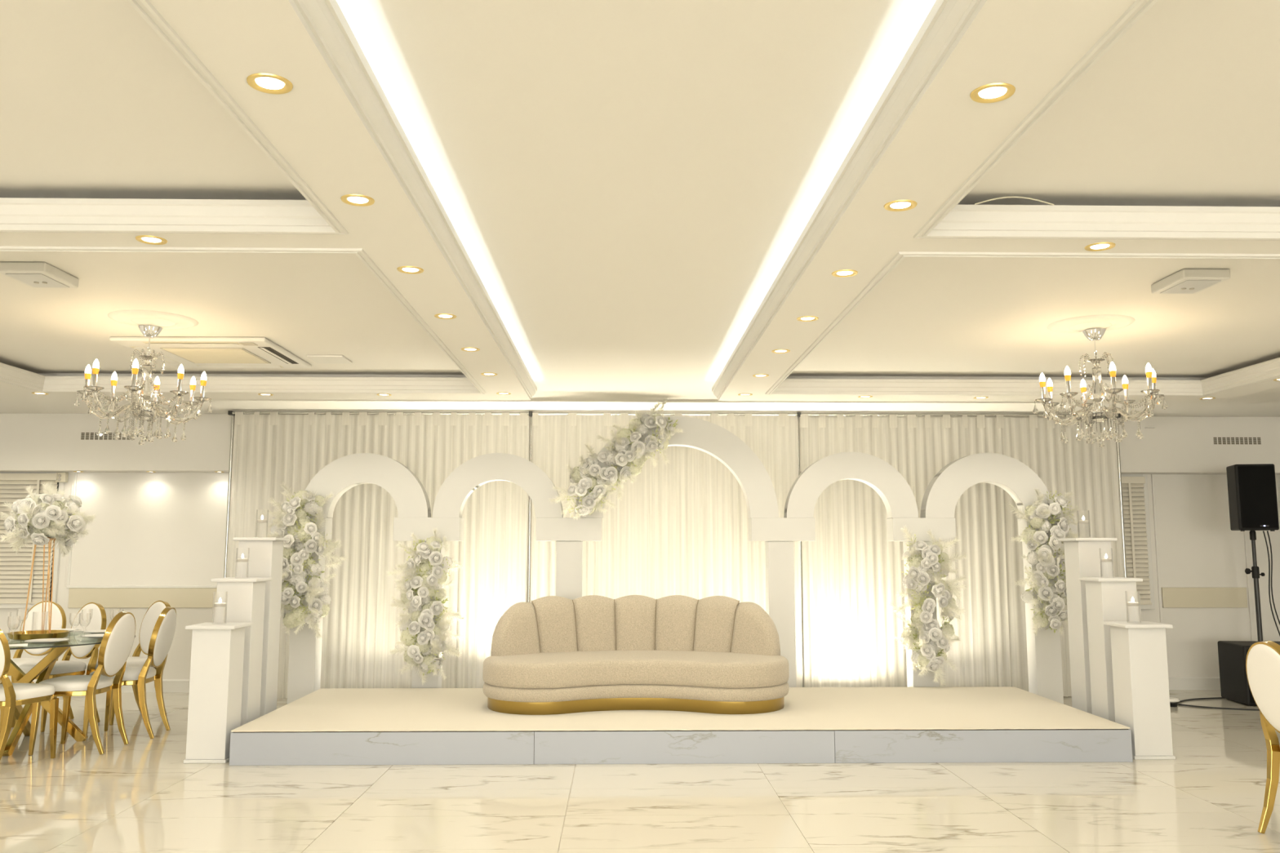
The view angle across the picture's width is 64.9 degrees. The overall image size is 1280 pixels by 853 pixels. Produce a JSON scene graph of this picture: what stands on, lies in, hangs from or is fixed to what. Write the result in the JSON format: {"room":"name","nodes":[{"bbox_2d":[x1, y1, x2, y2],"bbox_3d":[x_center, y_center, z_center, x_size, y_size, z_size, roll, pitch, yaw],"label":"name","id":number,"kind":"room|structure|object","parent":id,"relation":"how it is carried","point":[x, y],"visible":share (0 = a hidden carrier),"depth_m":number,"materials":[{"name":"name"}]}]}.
{"room":"event space","nodes":[
{"label":"event space","id":0,"kind":"room"},
{"bbox_2d":[0,0,1279,417],"bbox_3d":[0.028,-1.147,1.297,13.500,0.262,18.300,0,-7,-1],"label":"ceiling","id":1,"kind":"structure","parent":0,"point":[624,206],"depth_m":3.73,"materials":[{"name":"paint"}]},
{"bbox_2d":[0,262,79,288],"bbox_3d":[-2.894,-0.724,4.845,0.230,0.058,0.300,0,-7,-1],"label":"air vent","id":2,"kind":"object","parent":1,"relation":"attached to","point":[33,274],"visible":1,"depth_m":4.77,"materials":[{"name":"white plastic"}]},
{"bbox_2d":[135,235,167,244],"bbox_3d":[-1.879,-0.722,3.872,0.112,0.017,0.112,0,-7,-1],"label":"recessed light","id":3,"kind":"object","parent":1,"relation":"in","point":[153,240],"visible":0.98,"depth_m":3.87,"materials":[{"name":"gold metal"}]},
{"bbox_2d":[107,310,198,329],"bbox_3d":[-2.845,-0.619,5.891,0.480,0.016,0.480,0,-7,-1],"label":"ceiling rose","id":4,"kind":"object","parent":1,"relation":"attached to","point":[166,321],"visible":0.94,"depth_m":5.84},
{"bbox_2d":[73,324,213,445],"bbox_3d":[-2.942,-0.243,5.991,0.704,0.717,0.708,5,-8,-36],"label":"chandelier","id":5,"kind":"object","parent":4,"relation":"hanging from","point":[145,389],"visible":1,"depth_m":5.94,"materials":[{"name":"clear glass"}]},
{"bbox_2d":[109,336,311,368],"bbox_3d":[-2.874,-0.493,6.852,0.980,0.036,0.980,0,-7,-1],"label":"air conditioner","id":6,"kind":"object","parent":1,"relation":"attached to","point":[189,352],"visible":0.98,"depth_m":6.71,"materials":[{"name":"white plastic"}]},
{"bbox_2d":[160,347,271,363],"bbox_3d":[-2.874,-0.480,6.851,0.540,0.005,0.540,0,-7,-1],"label":"grille","id":7,"kind":"object","parent":6,"relation":"attached to","point":[193,355],"depth_m":6.81,"materials":[{"name":"plastic"}]},
{"bbox_2d":[246,72,293,93],"bbox_3d":[-0.943,-0.879,2.567,0.112,0.017,0.112,0,-7,-1],"label":"recessed light","id":8,"kind":"object","parent":1,"relation":"in","point":[264,83],"visible":0.99,"depth_m":2.56,"materials":[{"name":"gold metal"}]},
{"bbox_2d":[306,355,352,363],"bbox_3d":[-2.189,-0.474,7.105,0.250,0.014,0.260,0,-7,-1],"label":"ceiling hatch","id":9,"kind":"object","parent":1,"relation":"attached to","point":[317,358],"visible":1,"depth_m":7.08,"materials":[{"name":"white plastic"}]},
{"bbox_2d":[340,194,374,206],"bbox_3d":[-0.961,-0.775,3.428,0.112,0.017,0.112,0,-7,-1],"label":"recessed light","id":10,"kind":"object","parent":1,"relation":"in","point":[359,200],"visible":1,"depth_m":3.43,"materials":[{"name":"gold metal"}]},
{"bbox_2d":[396,266,423,274],"bbox_3d":[-0.978,-0.672,4.289,0.112,0.017,0.112,0,-7,-1],"label":"recessed light","id":11,"kind":"object","parent":1,"relation":"in","point":[406,269],"visible":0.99,"depth_m":4.29,"materials":[{"name":"gold metal"}]},
{"bbox_2d":[434,313,456,319],"bbox_3d":[-0.995,-0.568,5.149,0.112,0.017,0.112,0,-7,-1],"label":"recessed light","id":12,"kind":"object","parent":1,"relation":"in","point":[442,316],"visible":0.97,"depth_m":5.15,"materials":[{"name":"gold metal"}]},
{"bbox_2d":[461,347,479,351],"bbox_3d":[-1.012,-0.465,6.010,0.112,0.017,0.112,0,-7,-1],"label":"recessed light","id":13,"kind":"object","parent":1,"relation":"in","point":[468,349],"visible":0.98,"depth_m":6.01,"materials":[{"name":"gold metal"}]},
{"bbox_2d":[771,349,790,353],"bbox_3d":[0.848,-0.458,6.062,0.112,0.017,0.112,0,-7,-1],"label":"recessed light","id":14,"kind":"object","parent":1,"relation":"in","point":[775,351],"visible":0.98,"depth_m":6.07,"materials":[{"name":"gold metal"}]},
{"bbox_2d":[796,315,818,321],"bbox_3d":[0.865,-0.562,5.201,0.112,0.017,0.112,0,-7,-1],"label":"recessed light","id":15,"kind":"object","parent":1,"relation":"in","point":[806,318],"visible":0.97,"depth_m":5.21,"materials":[{"name":"gold metal"}]},
{"bbox_2d":[831,269,857,277],"bbox_3d":[0.883,-0.665,4.340,0.112,0.017,0.112,0,-7,-1],"label":"recessed light","id":16,"kind":"object","parent":1,"relation":"in","point":[843,273],"visible":0.98,"depth_m":4.34,"materials":[{"name":"gold metal"}]},
{"bbox_2d":[884,199,916,211],"bbox_3d":[0.900,-0.768,3.479,0.112,0.017,0.112,0,-7,-1],"label":"recessed light","id":17,"kind":"object","parent":1,"relation":"in","point":[897,205],"visible":0.98,"depth_m":3.48,"materials":[{"name":"gold metal"}]},
{"bbox_2d":[969,82,1015,102],"bbox_3d":[0.917,-0.872,2.618,0.112,0.017,0.112,0,-7,-1],"label":"recessed light","id":18,"kind":"object","parent":1,"relation":"in","point":[993,92],"visible":0.98,"depth_m":2.62,"materials":[{"name":"gold metal"}]},
{"bbox_2d":[974,195,1053,204],"bbox_3d":[1.408,-0.850,3.789,0.302,0.035,0.006,0,-7,-1],"label":"loose wire","id":19,"kind":"object","parent":1,"relation":"attached to","point":[1025,197],"visible":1,"depth_m":3.79,"materials":[{"name":"beige plastic"}]},
{"bbox_2d":[1047,314,1135,333],"bbox_3d":[2.684,-0.604,5.999,0.480,0.016,0.480,0,-7,-1],"label":"ceiling rose","id":20,"kind":"object","parent":1,"relation":"attached to","point":[1077,325],"visible":0.96,"depth_m":5.95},
{"bbox_2d":[1032,328,1168,447],"bbox_3d":[2.765,-0.231,6.075,0.708,0.717,0.705,-5,-8,34],"label":"chandelier","id":21,"kind":"object","parent":20,"relation":"hanging from","point":[1098,392],"visible":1,"depth_m":6.03,"materials":[{"name":"clear glass"}]},
{"bbox_2d":[1084,242,1115,251],"bbox_3d":[1.806,-0.711,3.955,0.112,0.017,0.112,0,-7,-1],"label":"recessed light","id":22,"kind":"object","parent":1,"relation":"in","point":[1098,246],"visible":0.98,"depth_m":3.95,"materials":[{"name":"gold metal"}]},
{"bbox_2d":[1151,268,1230,293],"bbox_3d":[2.705,-0.709,4.955,0.230,0.058,0.300,0,-7,-1],"label":"box light","id":23,"kind":"object","parent":1,"relation":"attached to","point":[1185,281],"visible":1,"depth_m":4.87,"materials":[{"name":"white plastic"}]},
{"bbox_2d":[0,689,1279,852],"bbox_3d":[0.093,1.608,1.017,13.634,0.100,18.399,0,-7,-1],"label":"floor","id":24,"kind":"structure","parent":0,"point":[139,796],"depth_m":5.63,"materials":[{"name":"tile"}]},
{"bbox_2d":[0,629,58,759],"bbox_3d":[-4.236,1.755,6.705,0.433,0.970,0.543,-1,-7,11],"label":"dining chair","id":25,"kind":"object","parent":24,"relation":"on","point":[11,695],"visible":1,"depth_m":6.60,"materials":[{"name":"gold metal"}]},
{"bbox_2d":[0,683,55,701],"bbox_3d":[-4.223,1.779,6.764,0.433,0.068,0.418,-1,-7,11],"label":"seat cushion","id":26,"kind":"object","parent":25,"relation":"on","point":[19,691],"depth_m":6.69,"materials":[{"name":"leather"}]},
{"bbox_2d":[7,600,66,724],"bbox_3d":[-5.159,1.959,8.407,0.433,0.970,0.543,-1,-7,10],"label":"dining chair","id":27,"kind":"object","parent":24,"relation":"on","point":[33,616],"visible":0.4,"depth_m":8.62,"materials":[{"name":"gold metal"}]},
{"bbox_2d":[10,657,42,666],"bbox_3d":[-5.170,1.968,8.344,0.433,0.068,0.418,-1,-7,10],"label":"seat cushion","id":28,"kind":"object","parent":27,"relation":"on","point":[18,661],"depth_m":8.31,"materials":[{"name":"leather"}]},
{"bbox_2d":[11,602,106,732],"bbox_3d":[-4.706,1.933,8.190,0.433,0.970,0.543,-4,-8,28],"label":"dining chair","id":29,"kind":"object","parent":24,"relation":"on","point":[91,616],"visible":0.63,"depth_m":8.29,"materials":[{"name":"gold metal"}]},
{"bbox_2d":[18,660,86,675],"bbox_3d":[-4.736,1.943,8.134,0.433,0.068,0.418,-4,-8,28],"label":"seat cushion","id":30,"kind":"object","parent":29,"relation":"on","point":[62,667],"depth_m":8.05,"materials":[{"name":"leather"}]},
{"bbox_2d":[0,631,135,755],"bbox_3d":[-4.511,1.944,7.353,1.443,0.783,1.443,0,-7,-1],"label":"glass table","id":31,"kind":"object","parent":24,"relation":"on","point":[43,668],"visible":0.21,"depth_m":7.28,"materials":[{"name":"gold"}]},
{"bbox_2d":[7,630,70,640],"bbox_3d":[-4.420,1.538,7.403,0.400,0.050,0.400,0,-7,-1],"label":"tray","id":32,"kind":"object","parent":31,"relation":"on","point":[33,634],"visible":0.85,"depth_m":7.30,"materials":[{"name":"metal"}]},
{"bbox_2d":[0,481,97,634],"bbox_3d":[-4.410,0.976,7.489,0.678,1.165,0.655,5,-8,-36],"label":"centrepiece","id":33,"kind":"object","parent":32,"relation":"on","point":[36,517],"visible":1,"depth_m":7.39,"materials":[{"name":"white plant"}]},
{"bbox_3d":[-4.164,1.516,7.068,0.322,0.014,0.322,0,-7,-1],"label":"charger plate","id":34,"kind":"object","parent":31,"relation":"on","visible":0},
{"bbox_2d":[24,638,69,643],"bbox_3d":[-4.164,1.508,7.069,0.272,0.015,0.272,0,-7,-1],"label":"dinner plate","id":35,"kind":"object","parent":34,"relation":"on","point":[45,640],"visible":1,"depth_m":7.09,"materials":[{"name":"ceramic"}]},
{"bbox_3d":[-3.992,1.564,7.469,0.322,0.014,0.322,0,-7,-1],"label":"charger plate","id":36,"kind":"object","parent":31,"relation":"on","visible":0},
{"bbox_2d":[81,633,104,638],"bbox_3d":[-3.992,1.556,7.470,0.272,0.015,0.272,0,-7,-1],"label":"dinner plate","id":37,"kind":"object","parent":36,"relation":"on","point":[101,635],"visible":0.51,"depth_m":7.47,"materials":[{"name":"ceramic"}]},
{"bbox_3d":[-4.179,1.609,7.843,0.322,0.014,0.322,0,-7,-1],"label":"charger plate","id":38,"kind":"object","parent":31,"relation":"on","visible":0},
{"bbox_2d":[84,629,106,634],"bbox_3d":[-4.179,1.601,7.844,0.272,0.015,0.272,0,-7,-1],"label":"dinner plate","id":39,"kind":"object","parent":38,"relation":"on","point":[103,631],"visible":0.49,"depth_m":7.85,"materials":[{"name":"ceramic"}]},
{"bbox_3d":[-4.581,1.619,7.934,0.322,0.014,0.322,0,-7,-1],"label":"charger plate","id":40,"kind":"object","parent":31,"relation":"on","visible":0},
{"bbox_2d":[44,628,78,631],"bbox_3d":[-4.581,1.611,7.935,0.272,0.015,0.272,0,-7,-1],"label":"dinner plate","id":41,"kind":"object","parent":40,"relation":"on","point":[69,629],"visible":0.34,"depth_m":8.03,"materials":[{"name":"ceramic"}]},
{"bbox_2d":[28,611,135,755],"bbox_3d":[-3.965,1.815,7.208,0.543,0.970,0.433,0,-7,-1],"label":"dining chair","id":42,"kind":"object","parent":24,"relation":"on","point":[117,643],"visible":0.9,"depth_m":7.13,"materials":[{"name":"gold metal"}]},
{"bbox_2d":[39,675,113,691],"bbox_3d":[-4.027,1.832,7.205,0.418,0.068,0.433,0,-7,-1],"label":"seat cushion","id":43,"kind":"object","parent":42,"relation":"on","point":[71,682],"depth_m":7.04,"materials":[{"name":"leather"}]},
{"bbox_2d":[83,600,170,725],"bbox_3d":[-4.297,1.970,8.493,0.433,0.970,0.543,-5,-8,34],"label":"dining chair","id":44,"kind":"object","parent":24,"relation":"on","point":[152,615],"visible":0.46,"depth_m":8.68,"materials":[{"name":"gold metal"}]},
{"bbox_2d":[95,656,147,668],"bbox_3d":[-4.332,1.980,8.440,0.433,0.068,0.418,-5,-8,34],"label":"seat cushion","id":45,"kind":"object","parent":44,"relation":"on","point":[133,661],"depth_m":8.35,"materials":[{"name":"leather"}]},
{"bbox_2d":[82,606,176,741],"bbox_3d":[-3.906,1.881,7.751,0.543,0.970,0.433,1,-7,-7],"label":"dining chair","id":46,"kind":"object","parent":24,"relation":"on","point":[163,632],"visible":0.82,"depth_m":7.70,"materials":[{"name":"gold metal"}]},
{"bbox_2d":[89,666,155,680],"bbox_3d":[-3.968,1.896,7.742,0.418,0.068,0.433,1,-7,-7],"label":"seat cushion","id":47,"kind":"object","parent":46,"relation":"on","point":[131,673],"depth_m":7.59,"materials":[{"name":"leather"}]},
{"bbox_2d":[183,622,252,763],"bbox_3d":[-2.896,1.808,6.877,0.330,0.900,0.330,0,-7,-1],"label":"pedestal","id":48,"kind":"object","parent":24,"relation":"on","point":[217,650],"visible":0.91,"depth_m":6.76,"materials":[{"name":"white wood"}]},
{"bbox_2d":[213,598,226,606],"bbox_3d":[-2.906,1.254,6.964,0.094,0.220,0.094,0,-7,-1],"label":"vase","id":49,"kind":"object","parent":48,"relation":"on","point":[220,604],"visible":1,"depth_m":6.94,"materials":[{"name":"clear glass"}]},
{"bbox_2d":[213,602,226,606],"bbox_3d":[-2.906,1.234,6.966,0.076,0.024,0.076,0,-7,-1],"label":"candle","id":50,"kind":"object","parent":49,"relation":"on","point":[221,604],"depth_m":6.94,"materials":[{"name":"wax"}]},
{"bbox_2d":[223,410,235,577],"bbox_3d":[-3.959,1.222,9.692,0.400,2.735,0.290,0,-7,-1],"label":"stand","id":51,"kind":"object","parent":24,"relation":"on","point":[229,412],"visible":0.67,"depth_m":9.70,"materials":[{"name":"metal"}]},
{"bbox_2d":[231,411,528,415],"bbox_3d":[-2.507,-0.127,9.757,2.860,0.027,0.028,0,-7,-1],"label":"rail","id":52,"kind":"object","parent":51,"relation":"attached to","point":[233,412],"visible":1,"depth_m":9.74,"materials":[{"name":"metal"}]},
{"bbox_2d":[226,412,528,698],"bbox_3d":[-2.501,1.207,9.594,2.847,2.702,0.046,0,-7,-1],"label":"drape","id":53,"kind":"object","parent":52,"relation":"hanging from","point":[360,629],"visible":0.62,"depth_m":9.63,"materials":[{"name":"white fabric"}]},
{"bbox_2d":[210,577,271,725],"bbox_3d":[-2.935,1.714,7.351,0.330,1.200,0.330,0,-7,-1],"label":"pedestal","id":54,"kind":"object","parent":24,"relation":"on","point":[243,597],"visible":0.52,"depth_m":7.28,"materials":[{"name":"white wood"}]},
{"bbox_2d":[232,537,289,717],"bbox_3d":[-2.974,1.619,7.825,0.330,1.500,0.330,0,-7,-1],"label":"pedestal","id":55,"kind":"object","parent":24,"relation":"on","point":[264,556],"visible":0.51,"depth_m":7.77,"materials":[{"name":"white wood"}]},
{"bbox_2d":[270,517,332,704],"bbox_3d":[-3.020,1.654,8.903,0.480,1.689,0.210,0,-7,-1],"label":"column","id":56,"kind":"structure","parent":24,"relation":"on","point":[304,649],"depth_m":8.78,"materials":[{"name":"white paint"}]},
{"bbox_2d":[263,481,346,639],"bbox_3d":[-2.938,1.159,8.705,0.775,1.387,0.412,1,-7,-4],"label":"flower garland","id":57,"kind":"object","parent":56,"relation":"attached to","point":[313,504],"visible":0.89,"depth_m":8.68,"materials":[{"name":"white plant"}]},
{"bbox_2d":[393,517,463,688],"bbox_3d":[-1.890,1.657,8.925,0.587,1.689,0.210,0,-7,-1],"label":"column","id":58,"kind":"structure","parent":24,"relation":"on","point":[452,528],"depth_m":8.91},
{"bbox_2d":[299,453,431,517],"bbox_3d":[-2.457,0.530,9.034,1.144,0.572,0.160,0,-7,-1],"label":"arch","id":59,"kind":"object","parent":58,"relation":"on","point":[411,498],"visible":0.93,"depth_m":8.96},
{"bbox_2d":[386,527,466,685],"bbox_3d":[-1.865,1.538,8.669,0.733,1.362,0.389,0,-7,1],"label":"flower garland","id":60,"kind":"object","parent":58,"relation":"attached to","point":[429,641],"visible":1,"depth_m":8.65,"materials":[{"name":"white plant"}]},
{"bbox_2d":[527,411,532,602],"bbox_3d":[-1.065,1.229,9.749,0.400,2.735,0.290,0,-7,-1],"label":"stand","id":61,"kind":"object","parent":24,"relation":"on","point":[530,412],"visible":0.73,"depth_m":9.71,"materials":[{"name":"metal"}]},
{"bbox_2d":[532,412,797,416],"bbox_3d":[0.245,-0.120,9.811,2.585,0.027,0.028,0,-7,-1],"label":"rail","id":62,"kind":"object","parent":61,"relation":"attached to","point":[539,413],"visible":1,"depth_m":9.80,"materials":[{"name":"metal"}]},
{"bbox_2d":[530,413,802,687],"bbox_3d":[0.248,1.214,9.648,2.591,2.702,0.047,0,-7,-1],"label":"drape","id":63,"kind":"object","parent":62,"relation":"hanging from","point":[682,527],"visible":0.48,"depth_m":9.69,"materials":[{"name":"white fabric"}]},
{"bbox_2d":[535,517,601,599],"bbox_3d":[-0.636,1.660,8.950,0.581,1.689,0.210,0,-7,-1],"label":"column","id":64,"kind":"structure","parent":24,"relation":"on","point":[569,533],"depth_m":8.93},
{"bbox_2d":[432,453,563,517],"bbox_3d":[-1.269,0.532,9.058,1.150,0.575,0.160,0,-7,-1],"label":"arch","id":65,"kind":"object","parent":64,"relation":"on","point":[451,497],"visible":0.98,"depth_m":8.98,"materials":[{"name":"white paint"}]},
{"bbox_2d":[229,686,1133,765],"bbox_3d":[0.278,2.246,7.680,6.000,0.224,2.002,0,-7,-1],"label":"stage","id":66,"kind":"object","parent":24,"relation":"on","point":[1002,724],"visible":1,"depth_m":6.74,"materials":[{"name":"stone"}]},
{"bbox_2d":[482,595,789,715],"bbox_3d":[-0.031,1.742,7.835,2.331,0.814,1.103,0,-7,-1],"label":"sofa","id":67,"kind":"object","parent":66,"relation":"on","point":[550,655],"visible":1,"depth_m":7.60,"materials":[{"name":"beige fabric"}]},
{"bbox_2d":[482,650,789,688],"bbox_3d":[-0.031,1.866,7.821,2.331,0.192,1.103,0,-7,-1],"label":"seat cushion","id":68,"kind":"object","parent":67,"relation":"on","point":[512,669],"depth_m":7.43,"materials":[{"name":"fabric"}]},
{"bbox_2d":[748,517,815,687],"bbox_3d":[1.275,1.665,8.988,0.571,1.689,0.210,0,-7,-1],"label":"column","id":69,"kind":"structure","parent":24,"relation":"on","point":[779,535],"depth_m":8.95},
{"bbox_2d":[574,416,778,518],"bbox_3d":[0.328,0.370,9.109,1.820,0.910,0.160,0,-7,-1],"label":"arch","id":70,"kind":"object","parent":69,"relation":"on","point":[755,482],"visible":0.62,"depth_m":9.05,"materials":[{"name":"white paint"}]},
{"bbox_2d":[548,396,684,519],"bbox_3d":[-0.203,0.282,8.895,1.223,1.111,0.447,0,-7,-1],"label":"flower garland","id":71,"kind":"object","parent":70,"relation":"attached to","point":[587,476],"visible":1,"depth_m":8.84,"materials":[{"name":"white plant"}]},
{"bbox_2d":[796,412,804,687],"bbox_3d":[1.549,1.236,9.800,0.400,2.735,0.290,0,-7,-1],"label":"stand","id":72,"kind":"object","parent":24,"relation":"on","point":[798,415],"visible":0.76,"depth_m":9.71,"materials":[{"name":"metal"}]},
{"bbox_2d":[800,413,1118,417],"bbox_3d":[3.132,-0.112,9.868,3.130,0.027,0.028,0,-7,-1],"label":"rail","id":73,"kind":"object","parent":72,"relation":"attached to","point":[808,414],"visible":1,"depth_m":9.85,"materials":[{"name":"metal"}]},
{"bbox_2d":[800,414,1125,697],"bbox_3d":[3.126,1.227,9.704,3.143,2.692,0.046,0,-7,-1],"label":"drape","id":74,"kind":"object","parent":73,"relation":"hanging from","point":[851,573],"visible":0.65,"depth_m":9.71,"materials":[{"name":"white fabric"}]},
{"bbox_2d":[886,517,955,687],"bbox_3d":[2.541,1.669,9.012,0.565,1.689,0.210,0,-7,-1],"label":"column","id":75,"kind":"structure","parent":24,"relation":"on","point":[942,528],"depth_m":8.99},
{"bbox_2d":[783,452,918,518],"bbox_3d":[1.902,0.532,9.121,1.184,0.592,0.160,0,-7,-1],"label":"arch","id":76,"kind":"object","parent":75,"relation":"on","point":[898,498],"visible":0.98,"depth_m":9.05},
{"bbox_2d":[888,524,967,686],"bbox_3d":[2.533,1.551,8.765,0.727,1.407,0.446,0,-7,-1],"label":"flower garland","id":77,"kind":"object","parent":75,"relation":"attached to","point":[919,572],"visible":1,"depth_m":8.74,"materials":[{"name":"white plant"}]},
{"bbox_2d":[1017,518,1077,704],"bbox_3d":[3.691,1.672,9.035,0.455,1.689,0.210,0,-7,-1],"label":"column","id":78,"kind":"structure","parent":24,"relation":"on","point":[1044,650],"depth_m":8.91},
{"bbox_2d":[920,453,1053,518],"bbox_3d":[3.142,0.538,9.145,1.172,0.586,0.160,0,-7,-1],"label":"arch","id":79,"kind":"object","parent":78,"relation":"on","point":[940,498],"visible":0.92,"depth_m":9.07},
{"bbox_2d":[1006,487,1083,636],"bbox_3d":[3.610,1.187,8.829,0.694,1.315,0.414,0,-7,3],"label":"flower garland","id":80,"kind":"object","parent":78,"relation":"attached to","point":[1054,604],"visible":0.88,"depth_m":8.80,"materials":[{"name":"white plant"}]},
{"bbox_2d":[1057,537,1117,714],"bbox_3d":[3.570,1.637,7.954,0.330,1.500,0.330,0,-7,-1],"label":"pedestal","id":81,"kind":"object","parent":24,"relation":"on","point":[1082,556],"visible":0.47,"depth_m":7.90,"materials":[{"name":"white wood"}]},
{"bbox_2d":[1078,577,1142,722],"bbox_3d":[3.524,1.731,7.478,0.330,1.200,0.330,0,-7,-1],"label":"pedestal","id":82,"kind":"object","parent":24,"relation":"on","point":[1107,598],"visible":0.49,"depth_m":7.41,"materials":[{"name":"white wood"}]},
{"bbox_2d":[1115,413,1127,577],"bbox_3d":[4.714,1.245,9.862,0.400,2.735,0.290,0,-7,-1],"label":"stand","id":83,"kind":"object","parent":24,"relation":"on","point":[1119,414],"visible":0.36,"depth_m":9.86,"materials":[{"name":"metal"}]},
{"bbox_2d":[1102,621,1175,759],"bbox_3d":[3.483,1.825,7.003,0.330,0.900,0.330,0,-7,-1],"label":"pedestal","id":84,"kind":"object","parent":24,"relation":"on","point":[1141,695],"visible":0.86,"depth_m":6.89,"materials":[{"name":"white wood"}]},
{"bbox_2d":[1169,697,1179,706],"bbox_3d":[4.805,2.492,9.115,0.150,0.080,0.150,0,-7,-1],"label":"light","id":85,"kind":"object","parent":24,"relation":"on","point":[1173,701],"visible":0.56,"depth_m":9.06,"materials":[{"name":"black plastic"}]},
{"bbox_2d":[1176,697,1259,711],"bbox_3d":[5.519,2.515,9.027,0.772,0.012,1.157,6,-9,-40],"label":"cable","id":86,"kind":"object","parent":24,"relation":"on","point":[1216,697],"visible":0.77,"depth_m":9.05,"materials":[{"name":"rubber"}]},
{"bbox_2d":[1217,640,1279,706],"bbox_3d":[5.812,2.287,9.333,0.620,0.540,0.516,-1,-7,5],"label":"subwoofer","id":87,"kind":"object","parent":24,"relation":"on","point":[1234,686],"visible":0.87,"depth_m":9.33,"materials":[{"name":"black plastic"}]},
{"bbox_2d":[1246,649,1255,702],"bbox_3d":[5.792,2.257,9.088,0.570,0.470,0.012,-1,-7,5],"label":"grille","id":88,"kind":"object","parent":87,"relation":"attached to","point":[1250,699],"depth_m":9.10,"materials":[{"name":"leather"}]},
{"bbox_2d":[1244,530,1264,643],"bbox_3d":[5.768,1.499,9.425,0.169,1.045,0.090,0,-7,-1],"label":"pole","id":89,"kind":"object","parent":87,"relation":"on","point":[1255,571],"visible":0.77,"depth_m":9.41,"materials":[{"name":"black metal"}]},
{"bbox_2d":[1226,463,1279,531],"bbox_3d":[5.771,0.677,9.515,0.350,0.625,0.317,-1,-7,8],"label":"loudspeaker","id":90,"kind":"object","parent":89,"relation":"on","point":[1251,488],"visible":1,"depth_m":9.38,"materials":[{"name":"black plastic"}]},
{"bbox_2d":[1262,530,1279,635],"bbox_3d":[5.978,1.510,9.523,0.116,1.043,0.040,0,-7,-1],"label":"cable","id":91,"kind":"object","parent":90,"relation":"hanging from","point":[1263,531],"visible":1,"depth_m":9.54,"materials":[{"name":"rubber"}]},
{"bbox_2d":[1266,530,1279,625],"bbox_3d":[6.015,1.510,9.524,0.113,1.042,0.040,0,-7,-1],"label":"cable","id":92,"kind":"object","parent":90,"relation":"hanging from","point":[1267,531],"visible":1,"depth_m":9.54,"materials":[{"name":"rubber"}]},
{"bbox_2d":[1249,530,1256,540],"bbox_3d":[5.772,1.025,9.482,0.052,0.090,0.052,0,-7,-1],"label":"socket","id":93,"kind":"object","parent":89,"relation":"attached to","point":[1252,533],"depth_m":9.46,"materials":[{"name":"black plastic"}]},
{"bbox_2d":[1245,640,1279,834],"bbox_3d":[3.357,1.546,4.948,0.543,0.970,0.433,0,-7,-1],"label":"dining chair","id":94,"kind":"object","parent":24,"relation":"on","point":[1263,658],"visible":1,"depth_m":5.06,"materials":[{"name":"gold metal"}]},
{"bbox_2d":[0,471,1279,679],"bbox_3d":[-0.155,1.284,10.265,13.700,2.950,0.148,0,-7,-1],"label":"wall","id":95,"kind":"structure","parent":0,"point":[154,537],"depth_m":10.19,"materials":[{"name":"paint"}]},
{"bbox_2d":[0,471,65,608],"bbox_3d":[-6.343,1.118,10.091,1.050,1.390,0.053,0,-7,-1],"label":"window","id":96,"kind":"structure","parent":95,"relation":"in","point":[60,486],"depth_m":10.06,"materials":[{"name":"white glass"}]},
{"bbox_2d":[0,473,57,604],"bbox_3d":[-6.342,1.115,10.065,0.960,1.295,0.060,0,-7,-1],"label":"blind","id":97,"kind":"object","parent":96,"relation":"attached to","point":[15,568],"visible":0.67,"depth_m":10.04,"materials":[{"name":"white plastic"}]},
{"bbox_2d":[55,472,68,482],"bbox_3d":[-5.832,0.513,10.156,0.100,0.098,0.059,0,-7,-1],"label":"wall speaker","id":98,"kind":"object","parent":95,"relation":"attached to","point":[62,477],"visible":1,"depth_m":10.13,"materials":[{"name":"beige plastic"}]},
{"bbox_2d":[80,431,129,439],"bbox_3d":[-5.308,0.096,10.004,0.490,0.080,0.004,0,-7,-1],"label":"air vent","id":99,"kind":"object","parent":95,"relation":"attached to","point":[84,435],"visible":0.69,"depth_m":10.00,"materials":[{"name":"paint"}]},
{"bbox_2d":[10,676,1220,693],"bbox_3d":[-0.154,2.581,10.054,13.500,0.125,0.018,0,-7,-1],"label":"baseboard","id":100,"kind":"structure","parent":95,"relation":"attached to","point":[1203,682],"depth_m":10.15,"materials":[{"name":"wood"}]},
{"bbox_2d":[0,413,1279,474],"bbox_3d":[-0.151,0.181,10.225,13.500,0.570,0.250,0,-7,-1],"label":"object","id":101,"kind":"structure","parent":95,"relation":"attached to","point":[29,442],"depth_m":10.03,"materials":[{"name":"paint"}]},
{"bbox_2d":[1213,436,1261,444],"bbox_3d":[6.065,0.146,10.225,0.490,0.080,0.004,0,-7,-1],"label":"air vent","id":102,"kind":"object","parent":101,"relation":"in","point":[1216,440],"visible":1,"depth_m":10.22,"materials":[{"name":"metal"}]},
{"bbox_2d":[1120,474,1155,608],"bbox_3d":[5.000,1.166,10.312,0.460,1.395,0.053,0,-7,-1],"label":"window","id":103,"kind":"structure","parent":95,"relation":"in","point":[1145,488],"depth_m":10.30,"materials":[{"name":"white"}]},
{"bbox_2d":[1121,476,1151,604],"bbox_3d":[5.001,1.162,10.286,0.370,1.300,0.060,0,-7,-1],"label":"blind","id":104,"kind":"object","parent":103,"relation":"attached to","point":[1134,512],"visible":0.61,"depth_m":10.29,"materials":[{"name":"white plastic"}]},
{"bbox_2d":[1275,474,1279,528],"bbox_3d":[6.826,0.205,1.270,0.100,2.950,18.300,0,-7,-1],"label":"wall","id":105,"kind":"structure","parent":0,"point":[1277,476],"depth_m":10.39,"materials":[{"name":"paint"}]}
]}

